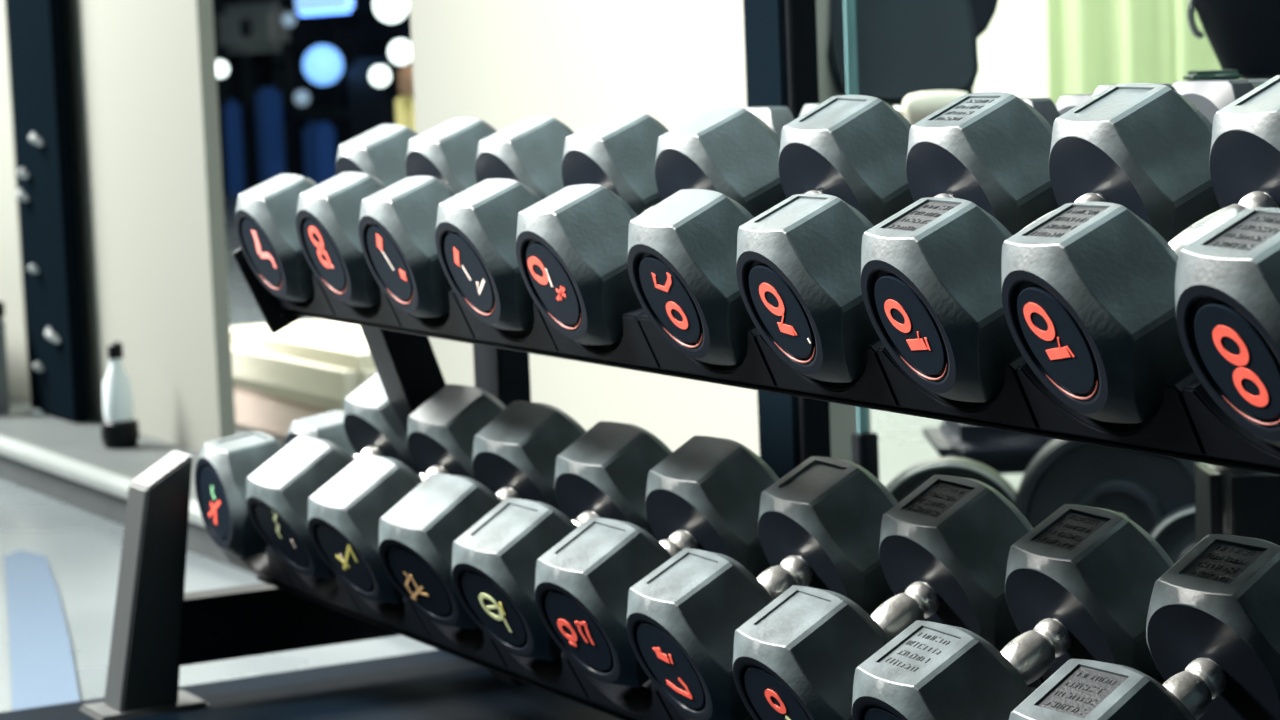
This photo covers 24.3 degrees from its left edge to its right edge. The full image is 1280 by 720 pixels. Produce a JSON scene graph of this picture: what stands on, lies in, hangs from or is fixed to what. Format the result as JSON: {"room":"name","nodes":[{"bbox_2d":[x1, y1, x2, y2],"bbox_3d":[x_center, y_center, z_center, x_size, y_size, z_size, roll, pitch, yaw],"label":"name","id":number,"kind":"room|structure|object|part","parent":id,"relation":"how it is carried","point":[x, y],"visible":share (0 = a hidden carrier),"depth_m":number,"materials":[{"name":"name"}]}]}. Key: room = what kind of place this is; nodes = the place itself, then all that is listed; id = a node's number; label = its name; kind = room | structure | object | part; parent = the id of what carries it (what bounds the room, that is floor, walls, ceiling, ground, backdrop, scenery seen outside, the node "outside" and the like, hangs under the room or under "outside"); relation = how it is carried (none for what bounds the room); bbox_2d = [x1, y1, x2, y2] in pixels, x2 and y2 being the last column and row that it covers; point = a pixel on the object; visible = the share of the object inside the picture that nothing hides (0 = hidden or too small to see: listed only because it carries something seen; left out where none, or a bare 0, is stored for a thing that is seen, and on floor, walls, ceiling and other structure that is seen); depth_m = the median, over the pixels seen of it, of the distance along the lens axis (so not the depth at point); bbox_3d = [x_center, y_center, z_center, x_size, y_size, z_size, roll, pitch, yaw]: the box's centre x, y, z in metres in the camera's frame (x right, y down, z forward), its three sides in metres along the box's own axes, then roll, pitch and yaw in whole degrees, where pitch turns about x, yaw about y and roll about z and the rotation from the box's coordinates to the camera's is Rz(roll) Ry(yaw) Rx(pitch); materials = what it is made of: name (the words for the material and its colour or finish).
{"room":"gym","nodes":[
{"label":"gym","id":0,"kind":"room"},
{"bbox_2d":[0,0,30,401],"bbox_3d":[-1.875,-1.438,7.316,0.160,3.000,2.470,-6,7,-28],"label":"wall","id":1,"kind":"structure","parent":0,"point":[11,270],"depth_m":6.36,"materials":[{"name":"grey paint"}]},
{"bbox_2d":[64,0,235,451],"bbox_3d":[-0.996,-1.287,5.553,0.030,3.000,0.860,-6,7,-28],"label":"wall pillar","id":2,"kind":"structure","parent":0,"point":[142,74],"depth_m":5.53,"materials":[{"name":"grey paint"}]},
{"bbox_2d":[0,192,438,711],"bbox_3d":[1.629,-0.199,9.011,19.000,0.100,22.000,-6,7,-28],"label":"floor","id":3,"kind":"structure","parent":0,"point":[82,549],"depth_m":4.46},
{"bbox_2d":[0,301,9,413],"bbox_3d":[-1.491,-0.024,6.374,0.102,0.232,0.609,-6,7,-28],"label":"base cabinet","id":4,"kind":"object","parent":3,"relation":"on","point":[4,390],"visible":1,"depth_m":6.13,"materials":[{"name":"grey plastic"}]},
{"bbox_2d":[4,550,79,710],"bbox_3d":[-0.810,0.376,4.010,0.081,0.006,1.505,-4,6,-12],"label":"floor marking","id":5,"kind":"object","parent":3,"relation":"on","point":[43,673],"visible":1,"depth_m":4.00,"materials":[{"name":"blue"}]},
{"bbox_2d":[230,319,376,438],"bbox_3d":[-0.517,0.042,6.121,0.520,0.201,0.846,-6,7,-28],"label":"couch","id":6,"kind":"object","parent":3,"relation":"on","point":[303,369],"visible":0.2,"depth_m":6.00,"materials":[{"name":"beige fabric"}]},
{"bbox_2d":[0,650,620,719],"bbox_3d":[-0.286,0.585,1.824,1.972,0.008,3.485,-6,7,-28],"label":"rubber floor mat","id":7,"kind":"object","parent":3,"relation":"on","point":[434,684],"visible":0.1,"depth_m":3.54,"materials":[{"name":"black rubber"}]},
{"bbox_2d":[79,248,1279,719],"bbox_3d":[0.158,0.139,2.718,0.735,0.671,2.176,-6,7,-28],"label":"dumbbell rack","id":8,"kind":"object","parent":7,"relation":"on","point":[159,628],"visible":0.26,"depth_m":3.12,"materials":[{"name":"black metal"}]},
{"bbox_3d":[-0.582,0.261,3.518,0.107,0.296,0.064,-6,7,-28],"label":"leg","id":9,"kind":"part","parent":8,"relation":"part of","materials":[{"name":"black metal"}]},
{"bbox_3d":[-0.314,-0.137,3.263,0.282,0.200,0.008,-6,7,-28],"label":"plate","id":10,"kind":"part","parent":8,"relation":"part of","materials":[{"name":"black metal"}]},
{"bbox_2d":[195,410,356,557],"bbox_3d":[-0.411,0.144,3.498,0.210,0.154,0.146,-6,7,-28],"label":"dumbbell","id":11,"kind":"object","parent":8,"relation":"on","point":[223,467],"visible":0.4,"depth_m":3.44,"materials":[{"name":"black rubber"}]},
{"bbox_3d":[-0.463,0.095,3.463,0.047,0.001,0.047,-15,14,-27],"label":"label panel","id":12,"kind":"part","parent":11,"relation":"part of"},
{"bbox_2d":[235,124,418,301],"bbox_3d":[-0.316,-0.158,3.170,0.230,0.180,0.136,-6,7,-28],"label":"dumbbell","id":13,"kind":"object","parent":8,"relation":"on","point":[265,214],"visible":0.49,"depth_m":3.12,"materials":[{"name":"black rubber"}]},
{"bbox_2d":[246,372,419,578],"bbox_3d":[-0.315,0.125,3.319,0.255,0.221,0.145,-6,7,-33],"label":"dumbbell","id":14,"kind":"object","parent":8,"relation":"on","point":[279,491],"visible":0.44,"depth_m":3.27,"materials":[{"name":"black rubber"}]},
{"bbox_3d":[-0.308,0.119,3.323,0.052,0.034,0.034,-40,30,-24],"label":"handle","id":15,"kind":"part","parent":14,"relation":"part of","materials":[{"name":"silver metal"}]},
{"bbox_2d":[296,117,497,306],"bbox_3d":[-0.231,-0.151,3.017,0.236,0.183,0.137,-6,7,-28],"label":"dumbbell","id":16,"kind":"object","parent":8,"relation":"on","point":[328,212],"visible":0.45,"depth_m":2.97,"materials":[{"name":"black rubber"}]},
{"bbox_2d":[308,384,506,603],"bbox_3d":[-0.231,0.141,3.161,0.254,0.218,0.146,-6,7,-34],"label":"dumbbell","id":17,"kind":"object","parent":8,"relation":"on","point":[344,515],"visible":0.54,"depth_m":3.12,"materials":[{"name":"bare grey metal"},{"name":"dark smooth rubber"},{"name":"satin chrome"}]},
{"bbox_3d":[-0.223,0.135,3.166,0.050,0.034,0.034,-40,29,-25],"label":"handle","id":18,"kind":"part","parent":17,"relation":"part of","materials":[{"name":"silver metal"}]},
{"bbox_2d":[358,116,573,316],"bbox_3d":[-0.153,-0.139,2.876,0.240,0.186,0.138,-6,7,-28],"label":"dumbbell","id":19,"kind":"object","parent":8,"relation":"on","point":[397,228],"visible":0.46,"depth_m":2.83,"materials":[{"name":"bare grey metal"},{"name":"dark smooth rubber"},{"name":"satin chrome"}]},
{"bbox_2d":[379,401,586,628],"bbox_3d":[-0.146,0.155,2.996,0.247,0.215,0.146,-7,8,-37],"label":"dumbbell","id":20,"kind":"object","parent":8,"relation":"on","point":[515,454],"visible":0.66,"depth_m":2.96,"materials":[{"name":"black rubber"}]},
{"bbox_2d":[435,112,668,329],"bbox_3d":[-0.066,-0.128,2.719,0.246,0.190,0.140,-6,7,-28],"label":"dumbbell","id":21,"kind":"object","parent":8,"relation":"on","point":[476,232],"visible":0.48,"depth_m":2.68,"materials":[{"name":"bare grey metal"},{"name":"dark smooth rubber"},{"name":"satin chrome"}]},
{"bbox_2d":[452,421,672,660],"bbox_3d":[-0.061,0.171,2.846,0.249,0.212,0.146,-7,7,-35],"label":"dumbbell","id":22,"kind":"object","parent":8,"relation":"on","point":[604,472],"visible":0.63,"depth_m":2.81,"materials":[{"name":"black rubber"}]},
{"bbox_3d":[-0.127,0.154,2.792,0.051,0.001,0.047,-39,29,-27],"label":"label panel","id":23,"kind":"part","parent":22,"relation":"part of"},
{"bbox_3d":[-0.056,0.167,2.849,0.051,0.034,0.034,-39,29,-27],"label":"handle","id":24,"kind":"part","parent":22,"relation":"part of","materials":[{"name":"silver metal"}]},
{"bbox_2d":[516,107,785,344],"bbox_3d":[0.017,-0.117,2.574,0.254,0.196,0.141,-6,7,-28],"label":"dumbbell","id":25,"kind":"object","parent":8,"relation":"on","point":[572,243],"visible":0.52,"depth_m":2.53,"materials":[{"name":"black rubber"}]},
{"bbox_2d":[535,436,778,687],"bbox_3d":[0.024,0.181,2.691,0.250,0.210,0.146,-6,7,-34],"label":"dumbbell","id":26,"kind":"object","parent":8,"relation":"on","point":[705,495],"visible":0.66,"depth_m":2.65,"materials":[{"name":"black rubber"}]},
{"bbox_3d":[-0.044,0.163,2.638,0.049,0.001,0.047,-37,27,-26],"label":"label panel","id":27,"kind":"part","parent":26,"relation":"part of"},
{"bbox_3d":[0.028,0.178,2.693,0.056,0.034,0.034,-37,27,-26],"label":"handle","id":28,"kind":"part","parent":26,"relation":"part of","materials":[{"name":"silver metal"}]},
{"bbox_2d":[255,572,1155,719],"bbox_3d":[0.081,0.258,2.729,0.201,0.134,1.935,-6,7,-28],"label":"tray","id":29,"kind":"object","parent":8,"relation":"on","point":[621,702],"depth_m":2.98,"materials":[{"name":"black metal"}]},
{"bbox_2d":[626,456,897,719],"bbox_3d":[0.114,0.196,2.540,0.260,0.212,0.146,-6,7,-30],"label":"dumbbell","id":30,"kind":"object","parent":8,"relation":"on","point":[819,524],"visible":0.77,"depth_m":2.50,"materials":[{"name":"black rubber"}]},
{"bbox_3d":[0.036,0.180,2.490,0.047,0.001,0.047,-35,23,-23],"label":"label panel","id":31,"kind":"part","parent":30,"relation":"part of","materials":[{"name":"black rubber"}]},
{"bbox_3d":[0.116,0.194,2.541,0.071,0.034,0.034,-35,23,-23],"label":"handle","id":32,"kind":"part","parent":30,"relation":"part of","materials":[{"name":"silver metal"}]},
{"bbox_3d":[0.148,0.102,2.549,0.043,0.001,0.047,-35,23,-23],"label":"label panel","id":33,"kind":"part","parent":30,"relation":"part of","materials":[{"name":"black rubber"}]},
{"bbox_2d":[627,95,913,364],"bbox_3d":[0.116,-0.106,2.392,0.262,0.207,0.143,-5,7,-27],"label":"dumbbell","id":34,"kind":"object","parent":8,"relation":"on","point":[682,257],"visible":0.53,"depth_m":2.35,"materials":[{"name":"black rubber"}]},
{"bbox_3d":[0.157,-0.200,2.403,0.041,0.001,0.046,-33,20,-22],"label":"label panel","id":35,"kind":"part","parent":34,"relation":"part of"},
{"bbox_2d":[744,103,820,139],"bbox_3d":[0.166,-0.208,3.113,0.128,0.117,0.132,-6,7,-28],"label":"dumbbell","id":36,"kind":"object","parent":8,"relation":"on","point":[776,118],"visible":0.09,"depth_m":3.06,"materials":[{"name":"black rubber"}]},
{"bbox_2d":[286,309,1279,474],"bbox_3d":[0.134,-0.054,2.483,0.221,0.124,1.798,-6,7,-28],"label":"tray","id":37,"kind":"object","parent":8,"relation":"on","point":[1239,448],"depth_m":2.18,"materials":[{"name":"black metal"}]},
{"bbox_2d":[732,475,1032,719],"bbox_3d":[0.203,0.211,2.384,0.271,0.220,0.146,-6,7,-30],"label":"dumbbell","id":38,"kind":"object","parent":8,"relation":"on","point":[944,548],"visible":0.84,"depth_m":2.35,"materials":[{"name":"black rubber"}]},
{"bbox_3d":[0.120,0.200,2.331,0.047,0.001,0.047,-36,24,-23],"label":"label panel","id":39,"kind":"part","parent":38,"relation":"part of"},
{"bbox_3d":[0.205,0.209,2.385,0.083,0.034,0.034,-36,24,-23],"label":"handle","id":40,"kind":"part","parent":38,"relation":"part of","materials":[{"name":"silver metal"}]},
{"bbox_3d":[0.240,0.113,2.394,0.043,0.001,0.047,-36,24,-23],"label":"label panel","id":41,"kind":"part","parent":38,"relation":"part of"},
{"bbox_2d":[736,92,1058,382],"bbox_3d":[0.203,-0.094,2.241,0.268,0.208,0.144,-5,7,-25],"label":"dumbbell","id":42,"kind":"object","parent":8,"relation":"on","point":[798,266],"visible":0.7,"depth_m":2.20,"materials":[{"name":"black rubber"}]},
{"bbox_3d":[0.112,-0.109,2.196,0.042,0.001,0.046,-31,17,-20],"label":"label panel","id":43,"kind":"part","parent":42,"relation":"part of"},
{"bbox_3d":[0.246,-0.189,2.253,0.041,0.001,0.046,-31,17,-20],"label":"label panel","id":44,"kind":"part","parent":42,"relation":"part of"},
{"bbox_2d":[852,504,1173,719],"bbox_3d":[0.286,0.226,2.230,0.270,0.218,0.146,-6,7,-30],"label":"dumbbell","id":45,"kind":"object","parent":8,"relation":"on","point":[1079,584],"visible":0.94,"depth_m":2.20,"materials":[{"name":"black rubber"}]},
{"bbox_3d":[0.205,0.214,2.178,0.047,0.001,0.047,-35,23,-23],"label":"label panel","id":46,"kind":"part","parent":45,"relation":"part of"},
{"bbox_3d":[0.289,0.225,2.232,0.082,0.034,0.034,-35,23,-23],"label":"handle","id":47,"kind":"part","parent":45,"relation":"part of","materials":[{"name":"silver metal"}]},
{"bbox_3d":[0.325,0.129,2.241,0.043,0.001,0.047,-35,23,-23],"label":"label panel","id":48,"kind":"part","parent":45,"relation":"part of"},
{"bbox_2d":[861,83,1220,402],"bbox_3d":[0.288,-0.084,2.088,0.275,0.213,0.145,-5,7,-24],"label":"dumbbell","id":49,"kind":"object","parent":8,"relation":"on","point":[931,276],"visible":0.62,"depth_m":2.05,"materials":[{"name":"black rubber"}]},
{"bbox_3d":[0.194,-0.098,2.044,0.042,0.001,0.047,-31,17,-19],"label":"label panel","id":50,"kind":"part","parent":49,"relation":"part of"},
{"bbox_3d":[0.288,-0.084,2.088,0.103,0.034,0.034,-31,17,-19],"label":"handle","id":51,"kind":"part","parent":49,"relation":"part of","materials":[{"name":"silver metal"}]},
{"bbox_3d":[0.335,-0.181,2.100,0.041,0.001,0.047,-31,17,-19],"label":"label panel","id":52,"kind":"part","parent":49,"relation":"part of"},
{"bbox_2d":[1001,75,1279,422],"bbox_3d":[0.371,-0.075,1.939,0.282,0.218,0.147,-5,7,-23],"label":"dumbbell","id":53,"kind":"object","parent":8,"relation":"on","point":[1088,288],"visible":0.84,"depth_m":1.88,"materials":[{"name":"black rubber"}]},
{"bbox_3d":[0.272,-0.087,1.897,0.042,0.001,0.047,-31,15,-18],"label":"label panel","id":54,"kind":"part","parent":53,"relation":"part of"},
{"bbox_3d":[0.371,-0.075,1.939,0.110,0.034,0.034,-31,15,-18],"label":"handle","id":55,"kind":"part","parent":53,"relation":"part of","materials":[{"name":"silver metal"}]},
{"bbox_3d":[0.420,-0.175,1.952,0.041,0.001,0.047,-31,15,-18],"label":"label panel","id":56,"kind":"part","parent":53,"relation":"part of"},
{"bbox_2d":[1009,534,1279,719],"bbox_3d":[0.373,0.238,2.062,0.265,0.215,0.146,-7,7,-35],"label":"dumbbell","id":57,"kind":"object","parent":8,"relation":"on","point":[1213,622],"visible":1,"depth_m":2.05,"materials":[{"name":"black rubber"}]},
{"bbox_3d":[0.298,0.224,2.004,0.047,0.001,0.047,-37,26,-28],"label":"label panel","id":58,"kind":"part","parent":57,"relation":"part of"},
{"bbox_3d":[0.376,0.236,2.063,0.077,0.034,0.034,-37,26,-28],"label":"handle","id":59,"kind":"part","parent":57,"relation":"part of","materials":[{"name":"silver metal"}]},
{"bbox_3d":[0.407,0.142,2.076,0.043,0.001,0.047,-37,25,-28],"label":"label panel","id":60,"kind":"part","parent":57,"relation":"part of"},
{"bbox_2d":[1175,208,1279,446],"bbox_3d":[0.457,-0.064,1.782,0.285,0.222,0.148,-5,7,-23],"label":"dumbbell","id":61,"kind":"object","parent":8,"relation":"on","point":[1227,280],"visible":1,"depth_m":1.74,"materials":[{"name":"black rubber"}]},
{"bbox_3d":[0.358,-0.074,1.736,0.042,0.001,0.048,-32,18,-18],"label":"label panel","id":62,"kind":"part","parent":61,"relation":"part of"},
{"bbox_2d":[212,0,413,193],"bbox_3d":[-1.869,-1.968,16.262,0.330,2.405,3.064,-6,7,-28],"label":"window","id":63,"kind":"structure","parent":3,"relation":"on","point":[252,115],"depth_m":16.57,"materials":[{"name":"black glass"}]},
{"bbox_3d":[-2.447,-2.133,17.521,0.140,2.297,0.282,-6,7,-28],"label":"frame post","id":64,"kind":"part","parent":63,"relation":"part of","materials":[{"name":"black plastic"}]},
{"bbox_3d":[-2.228,-2.080,17.120,0.140,2.259,0.199,-6,7,-28],"label":"frame post","id":65,"kind":"part","parent":63,"relation":"part of","materials":[{"name":"black plastic"}]},
{"bbox_3d":[-1.911,-2.003,16.537,0.140,2.204,0.088,-6,7,-28],"label":"frame post","id":66,"kind":"part","parent":63,"relation":"part of","materials":[{"name":"black plastic"}]},
{"bbox_3d":[-1.582,-1.922,15.933,0.140,2.144,0.045,-6,7,-28],"label":"frame post","id":67,"kind":"part","parent":63,"relation":"part of","materials":[{"name":"black plastic"}]},
{"bbox_2d":[395,65,415,131],"bbox_3d":[-0.592,-0.408,7.860,0.050,0.736,0.093,-6,7,-28],"label":"column","id":68,"kind":"structure","parent":3,"relation":"on","point":[404,106],"depth_m":7.85,"materials":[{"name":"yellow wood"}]},
{"bbox_2d":[743,0,830,478],"bbox_3d":[0.136,-0.782,3.205,0.080,2.400,0.132,-6,7,-28],"label":"column","id":69,"kind":"structure","parent":3,"relation":"on","point":[781,52],"depth_m":3.25,"materials":[{"name":"black metal"}]},
{"bbox_3d":[0.133,-0.786,3.210,0.040,2.392,0.080,-6,7,-28],"label":"post","id":70,"kind":"part","parent":69,"relation":"part of","materials":[{"name":"black metal"}]},
{"bbox_3d":[0.157,-0.783,3.171,0.035,2.392,0.011,-6,7,-28],"label":"guide rail","id":71,"kind":"part","parent":69,"relation":"part of","materials":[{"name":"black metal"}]},
{"bbox_2d":[827,0,846,94],"bbox_3d":[0.550,-0.252,3.753,0.680,1.198,0.311,-6,7,-28],"label":"exercise machine","id":72,"kind":"object","parent":3,"relation":"on","point":[836,49],"visible":0.02,"depth_m":3.62,"materials":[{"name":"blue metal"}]},
{"bbox_2d":[844,0,1279,563],"bbox_3d":[0.679,-0.689,2.595,0.028,2.300,1.910,-6,7,-28],"label":"mirror","id":73,"kind":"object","parent":3,"relation":"on","point":[918,57],"depth_m":3.13,"materials":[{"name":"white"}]},
{"bbox_3d":[0.451,0.185,2.607,0.100,0.580,1.060,-6,7,-28],"label":"storage shelf","id":74,"kind":"object","parent":3,"relation":"on","visible":0},
{"bbox_2d":[1020,94,1091,126],"bbox_3d":[0.381,-0.178,2.714,0.128,0.124,0.141,-6,7,-28],"label":"dumbbell","id":75,"kind":"object","parent":74,"relation":"on","point":[1046,107],"visible":0.08,"depth_m":2.66,"materials":[{"name":"rubber"}]},
{"bbox_2d":[1091,80,1254,124],"bbox_3d":[0.461,-0.171,2.564,0.128,0.136,0.153,-6,7,-28],"label":"dumbbell","id":76,"kind":"object","parent":74,"relation":"on","point":[1209,96],"visible":0.11,"depth_m":2.55,"materials":[{"name":"grey rubber"}]},
{"bbox_2d":[269,0,411,173],"bbox_3d":[-2.082,-2.518,17.579,0.120,3.000,5.046,-6,7,-28],"label":"wall","id":77,"kind":"structure","parent":0,"point":[376,36],"depth_m":17.03,"materials":[{"name":"black paint"}]},
{"bbox_2d":[216,61,286,76],"bbox_3d":[-2.065,-1.658,16.821,0.745,0.090,0.090,-6,7,-28],"label":"wall lamp","id":78,"kind":"object","parent":77,"relation":"attached to","point":[222,68],"visible":0.63,"depth_m":16.71,"materials":[{"name":"white glass"}]},
{"bbox_3d":[-2.353,-1.631,16.668,0.090,0.090,0.090,-6,7,-28],"label":"globe","id":79,"kind":"part","parent":78,"relation":"part of","materials":[{"name":"white glass"}]},
{"bbox_3d":[-2.032,-1.662,16.839,0.669,0.024,0.024,-6,7,-28],"label":"arm","id":80,"kind":"part","parent":78,"relation":"part of","materials":[{"name":"black plastic"}]},
{"bbox_2d":[294,90,348,105],"bbox_3d":[-1.486,-1.404,15.781,0.742,0.084,0.084,-6,7,-28],"label":"wall lamp","id":81,"kind":"object","parent":77,"relation":"attached to","point":[301,97],"visible":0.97,"depth_m":15.62,"materials":[{"name":"blue"}]},
{"bbox_3d":[-1.776,-1.376,15.628,0.084,0.084,0.084,-6,7,-28],"label":"globe","id":82,"kind":"part","parent":81,"relation":"part of","materials":[{"name":"blue"}]},
{"bbox_3d":[-1.455,-1.407,15.798,0.671,0.024,0.024,-6,7,-28],"label":"arm","id":83,"kind":"part","parent":81,"relation":"part of","materials":[{"name":"black plastic"}]},
{"bbox_2d":[295,0,353,15],"bbox_3d":[-1.321,-1.866,15.411,0.720,0.125,0.724,-6,7,-28],"label":"light strip","id":84,"kind":"object","parent":77,"relation":"attached to","point":[304,7],"visible":1,"depth_m":15.23,"materials":[{"name":"blue"}]},
{"bbox_2d":[282,13,409,26],"bbox_3d":[-1.560,-1.822,15.850,0.737,0.074,0.074,-6,7,-28],"label":"wall lamp","id":85,"kind":"object","parent":77,"relation":"attached to","point":[288,19],"visible":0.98,"depth_m":15.78,"materials":[{"name":"blue"}]},
{"bbox_3d":[-1.852,-1.794,15.695,0.074,0.074,0.074,-6,7,-28],"label":"globe","id":86,"kind":"part","parent":85,"relation":"part of","materials":[{"name":"blue"}]},
{"bbox_3d":[-1.533,-1.825,15.865,0.674,0.024,0.024,-6,7,-28],"label":"arm","id":87,"kind":"part","parent":85,"relation":"part of","materials":[{"name":"black plastic"}]},
{"bbox_2d":[303,45,411,84],"bbox_3d":[-1.372,-1.546,15.475,0.803,0.206,0.206,-6,7,-28],"label":"wall lamp","id":88,"kind":"object","parent":77,"relation":"attached to","point":[322,64],"visible":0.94,"depth_m":15.27,"materials":[{"name":"blue glass"}]},
{"bbox_3d":[-1.634,-1.521,15.335,0.206,0.206,0.206,-6,7,-28],"label":"globe","id":89,"kind":"part","parent":88,"relation":"part of","materials":[{"name":"blue glass"}]},
{"bbox_3d":[-1.295,-1.554,15.516,0.628,0.024,0.024,-6,7,-28],"label":"arm","id":90,"kind":"part","parent":88,"relation":"part of","materials":[{"name":"black plastic"}]},
{"bbox_2d":[370,66,397,85],"bbox_3d":[-0.999,-1.431,14.852,0.749,0.099,0.099,-6,7,-28],"label":"wall lamp","id":91,"kind":"object","parent":77,"relation":"attached to","point":[379,75],"visible":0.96,"depth_m":14.67,"materials":[{"name":"white"}]},
{"bbox_3d":[-0.962,-1.435,14.871,0.665,0.024,0.024,-6,7,-28],"label":"arm","id":92,"kind":"part","parent":91,"relation":"part of","materials":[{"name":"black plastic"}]},
{"bbox_2d":[374,0,409,21],"bbox_3d":[-0.943,-1.758,14.652,0.783,0.166,0.166,-6,7,-28],"label":"wall lamp","id":93,"kind":"object","parent":77,"relation":"attached to","point":[387,10],"visible":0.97,"depth_m":14.45,"materials":[{"name":"white glass"}]},
{"bbox_2d":[389,40,411,63],"bbox_3d":[-0.879,-1.523,14.600,0.758,0.117,0.117,-6,7,-28],"label":"wall lamp","id":94,"kind":"object","parent":77,"relation":"attached to","point":[400,51],"visible":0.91,"depth_m":14.41,"materials":[{"name":"white glass"}]},
{"bbox_2d":[409,0,857,461],"bbox_3d":[-0.066,-1.156,3.966,0.160,3.000,0.987,-6,7,-28],"label":"wall","id":95,"kind":"structure","parent":0,"point":[499,63],"depth_m":3.93,"materials":[{"name":"grey paint"}]},
{"bbox_2d":[0,435,205,527],"bbox_3d":[-1.012,0.193,5.282,0.053,0.017,3.900,-6,7,-28],"label":"trim","id":96,"kind":"structure","parent":95,"relation":"attached to","point":[111,483],"depth_m":5.22,"materials":[{"name":"white paint"}]},
{"bbox_2d":[0,396,256,575],"bbox_3d":[-0.908,0.211,5.339,0.266,0.062,3.900,-6,7,-28],"label":"ledge","id":97,"kind":"object","parent":95,"relation":"attached to","point":[82,442],"depth_m":5.43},
{"bbox_2d":[6,0,88,423],"bbox_3d":[-1.239,-1.142,5.906,0.052,2.542,0.305,-6,7,-28],"label":"metal post","id":98,"kind":"object","parent":97,"relation":"on","point":[46,194],"visible":1,"depth_m":5.94,"materials":[{"name":"black metal"}]},
{"bbox_2d":[101,342,139,448],"bbox_3d":[-0.969,0.064,5.524,0.072,0.195,0.072,-6,7,-28],"label":"spray bottle","id":99,"kind":"object","parent":97,"relation":"on","point":[119,429],"visible":1,"depth_m":5.50,"materials":[{"name":"white plastic"}]}
]}

